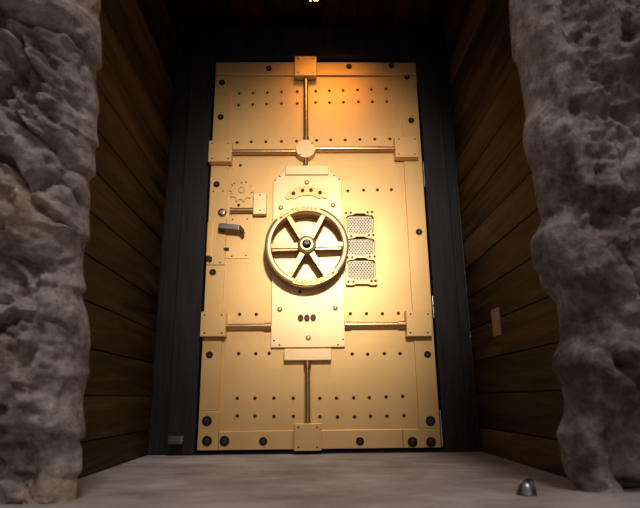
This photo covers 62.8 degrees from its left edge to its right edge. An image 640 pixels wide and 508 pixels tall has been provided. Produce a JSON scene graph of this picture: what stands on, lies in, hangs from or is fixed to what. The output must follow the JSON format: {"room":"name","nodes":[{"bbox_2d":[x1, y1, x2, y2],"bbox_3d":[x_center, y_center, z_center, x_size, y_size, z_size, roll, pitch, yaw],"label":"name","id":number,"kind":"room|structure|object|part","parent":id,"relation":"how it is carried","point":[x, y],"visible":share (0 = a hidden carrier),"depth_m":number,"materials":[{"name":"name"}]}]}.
{"room":"vault entrance","nodes":[
{"label":"vault entrance","id":0,"kind":"room"},
{"bbox_2d":[77,0,177,477],"bbox_3d":[-0.819,-0.328,2.166,0.070,2.280,1.044,0,-15,-1],"label":"wall","id":1,"kind":"structure","parent":0,"point":[135,79],"depth_m":2.12,"materials":[{"name":"brown wood"}]},
{"bbox_2d":[168,0,452,27],"bbox_3d":[-0.039,-1.483,2.522,1.696,0.120,1.150,0,-15,-1],"label":"ceiling","id":2,"kind":"structure","parent":0,"point":[187,13],"depth_m":2.88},
{"bbox_2d":[303,0,325,7],"bbox_3d":[-0.029,-1.345,2.773,0.120,0.012,0.120,0,-15,-1],"label":"recessed light","id":3,"kind":"object","parent":2,"relation":"in","point":[306,2],"visible":1,"depth_m":2.80,"materials":[{"name":"brown metal"}]},
{"bbox_2d":[147,28,481,454],"bbox_3d":[-0.040,-0.170,2.772,1.690,2.280,0.170,0,-15,-1],"label":"wall","id":4,"kind":"structure","parent":0,"point":[178,28],"depth_m":2.57,"materials":[{"name":"black paint"}]},
{"bbox_2d":[148,27,193,454],"bbox_3d":[-0.747,-0.188,2.676,0.087,2.279,0.010,0,-15,-1],"label":"trim","id":5,"kind":"structure","parent":4,"relation":"attached to","point":[162,365],"depth_m":2.62,"materials":[{"name":"black paint"}]},
{"bbox_2d":[168,436,183,443],"bbox_3d":[-0.645,0.833,2.346,0.064,0.033,0.031,0,-15,-1],"label":"block","id":6,"kind":"object","parent":4,"relation":"attached to","point":[171,439],"visible":1,"depth_m":2.33,"materials":[{"name":"grey metal"}]},
{"bbox_2d":[166,59,214,455],"bbox_3d":[-0.637,-0.082,2.633,0.126,2.050,0.038,0,-15,-1],"label":"trim","id":7,"kind":"structure","parent":4,"relation":"attached to","point":[186,355],"depth_m":2.58,"materials":[{"name":"black paint"}]},
{"bbox_2d":[191,25,437,62],"bbox_3d":[-0.029,-1.184,2.948,1.366,0.228,0.038,0,-15,-1],"label":"trim","id":8,"kind":"structure","parent":4,"relation":"attached to","point":[220,43],"depth_m":2.94,"materials":[{"name":"black paint"}]},
{"bbox_2d":[195,449,443,454],"bbox_3d":[-0.002,0.907,2.404,1.122,0.008,0.088,0,-15,-1],"label":"trim","id":9,"kind":"structure","parent":4,"relation":"attached to","point":[361,450],"depth_m":2.37,"materials":[{"name":"black paint"}]},
{"bbox_2d":[197,56,443,450],"bbox_3d":[-0.009,-0.101,2.584,1.117,2.016,0.246,0,-15,-1],"label":"door","id":10,"kind":"structure","parent":4,"relation":"in","point":[316,324],"depth_m":2.56,"materials":[{"name":"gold metal"}]},
{"bbox_3d":[-0.504,0.799,2.372,0.093,0.168,0.008,0,-15,-1],"label":"corner plate","id":11,"kind":"part","parent":10,"relation":"part of","materials":[{"name":"gold metal"}]},
{"bbox_3d":[-0.403,-0.325,2.684,0.126,0.124,0.008,0,-15,-1],"label":"gear plate","id":12,"kind":"part","parent":10,"relation":"part of","materials":[{"name":"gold metal"}]},
{"bbox_3d":[-0.394,-0.220,2.642,0.115,0.031,0.031,0,-15,-1],"label":"bolt rod","id":13,"kind":"part","parent":10,"relation":"part of","materials":[{"name":"gold metal"}]},
{"bbox_3d":[-0.336,0.341,2.479,0.208,0.034,0.034,0,-15,-1],"label":"locking rod","id":14,"kind":"part","parent":10,"relation":"part of","materials":[{"name":"gold metal"}]},
{"bbox_3d":[-0.289,-0.531,2.721,0.325,0.025,0.025,0,-15,-1],"label":"locking rod","id":15,"kind":"part","parent":10,"relation":"part of","materials":[{"name":"gold metal"}]},
{"bbox_3d":[-0.074,-0.472,2.708,0.025,0.030,0.025,0,-15,-1],"label":"locking rod","id":16,"kind":"part","parent":10,"relation":"part of","materials":[{"name":"gold metal"}]},
{"bbox_3d":[-0.075,-0.770,2.791,0.032,0.375,0.032,0,-15,-1],"label":"locking rod","id":17,"kind":"part","parent":10,"relation":"part of","materials":[{"name":"gold metal"}]},
{"bbox_3d":[-0.069,-0.311,2.664,0.214,0.072,0.007,0,-15,-1],"label":"arched plate","id":18,"kind":"part","parent":10,"relation":"part of","materials":[{"name":"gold metal"}]},
{"bbox_3d":[-0.057,0.630,2.404,0.034,0.277,0.034,0,-15,-1],"label":"locking rod","id":19,"kind":"part","parent":10,"relation":"part of","materials":[{"name":"gold metal"}]},
{"bbox_3d":[-0.061,-0.004,2.595,0.349,0.922,0.021,0,-15,-1],"label":"plate","id":20,"kind":"part","parent":10,"relation":"part of","materials":[{"name":"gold metal"}]},
{"bbox_3d":[0.182,-0.548,2.734,0.409,0.025,0.025,0,-15,-1],"label":"locking rod","id":21,"kind":"part","parent":10,"relation":"part of","materials":[{"name":"gold metal"}]},
{"bbox_3d":[0.202,-0.032,2.606,0.157,0.386,0.023,0,-15,-1],"label":"screen panel","id":22,"kind":"part","parent":10,"relation":"part of","materials":[{"name":"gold metal"}]},
{"bbox_3d":[0.261,0.336,2.491,0.287,0.034,0.034,0,-15,-1],"label":"locking rod","id":23,"kind":"part","parent":10,"relation":"part of","materials":[{"name":"gold metal"}]},
{"bbox_3d":[0.437,-1.017,2.888,0.180,0.080,0.011,0,-15,-1],"label":"corner plate","id":24,"kind":"part","parent":10,"relation":"part of","materials":[{"name":"gold metal"}]},
{"bbox_3d":[0.462,0.836,2.379,0.171,0.080,0.008,0,-15,-1],"label":"corner plate","id":25,"kind":"part","parent":10,"relation":"part of","materials":[{"name":"gold metal"}]},
{"bbox_2d":[417,59,469,451],"bbox_3d":[0.608,-0.089,2.657,0.116,2.050,0.038,0,-15,-1],"label":"trim","id":26,"kind":"structure","parent":4,"relation":"attached to","point":[451,390],"depth_m":2.60,"materials":[{"name":"black paint"}]},
{"bbox_2d":[435,24,480,451],"bbox_3d":[0.690,-0.199,2.693,0.047,2.279,0.030,0,-15,-1],"label":"trim","id":27,"kind":"structure","parent":4,"relation":"attached to","point":[452,187],"depth_m":2.63,"materials":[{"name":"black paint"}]},
{"bbox_2d":[0,451,639,507],"bbox_3d":[0.055,0.078,-0.838,8.000,0.120,7.400,0,-15,-1],"label":"floor","id":28,"kind":"structure","parent":0,"point":[481,479],"depth_m":1.53,"materials":[{"name":"concrete"}]},
{"bbox_2d":[0,0,101,504],"bbox_3d":[-1.258,-0.653,1.574,1.275,2.600,0.595,0,-15,-1],"label":"rock wall","id":29,"kind":"structure","parent":28,"relation":"on","point":[51,50],"depth_m":1.38,"materials":[{"name":"grey stone"}]},
{"bbox_2d":[516,478,536,496],"bbox_3d":[0.517,0.589,1.327,0.043,0.038,0.053,0,-15,-1],"label":"door stop","id":30,"kind":"object","parent":28,"relation":"on","point":[527,487],"visible":1,"depth_m":1.31,"materials":[{"name":"metal"}]},
{"bbox_2d":[509,0,639,492],"bbox_3d":[1.263,-0.662,1.637,1.282,2.600,0.563,0,-15,-1],"label":"rock wall","id":31,"kind":"structure","parent":28,"relation":"on","point":[577,62],"depth_m":1.46,"materials":[{"name":"rough"},{"name":"pitted grey-brown rock"}]},
{"bbox_2d":[445,0,567,477],"bbox_3d":[0.760,-0.336,2.201,0.070,2.280,0.974,0,-15,-1],"label":"wall","id":32,"kind":"structure","parent":0,"point":[520,402],"depth_m":2.11,"materials":[{"name":"brown wood"}]},
{"bbox_2d":[491,307,501,336],"bbox_3d":[0.724,0.280,2.154,0.013,0.112,0.082,0,-15,-1],"label":"wall plate","id":33,"kind":"object","parent":32,"relation":"attached to","point":[495,313],"visible":1,"depth_m":2.14,"materials":[{"name":"brown metal"}]}
]}

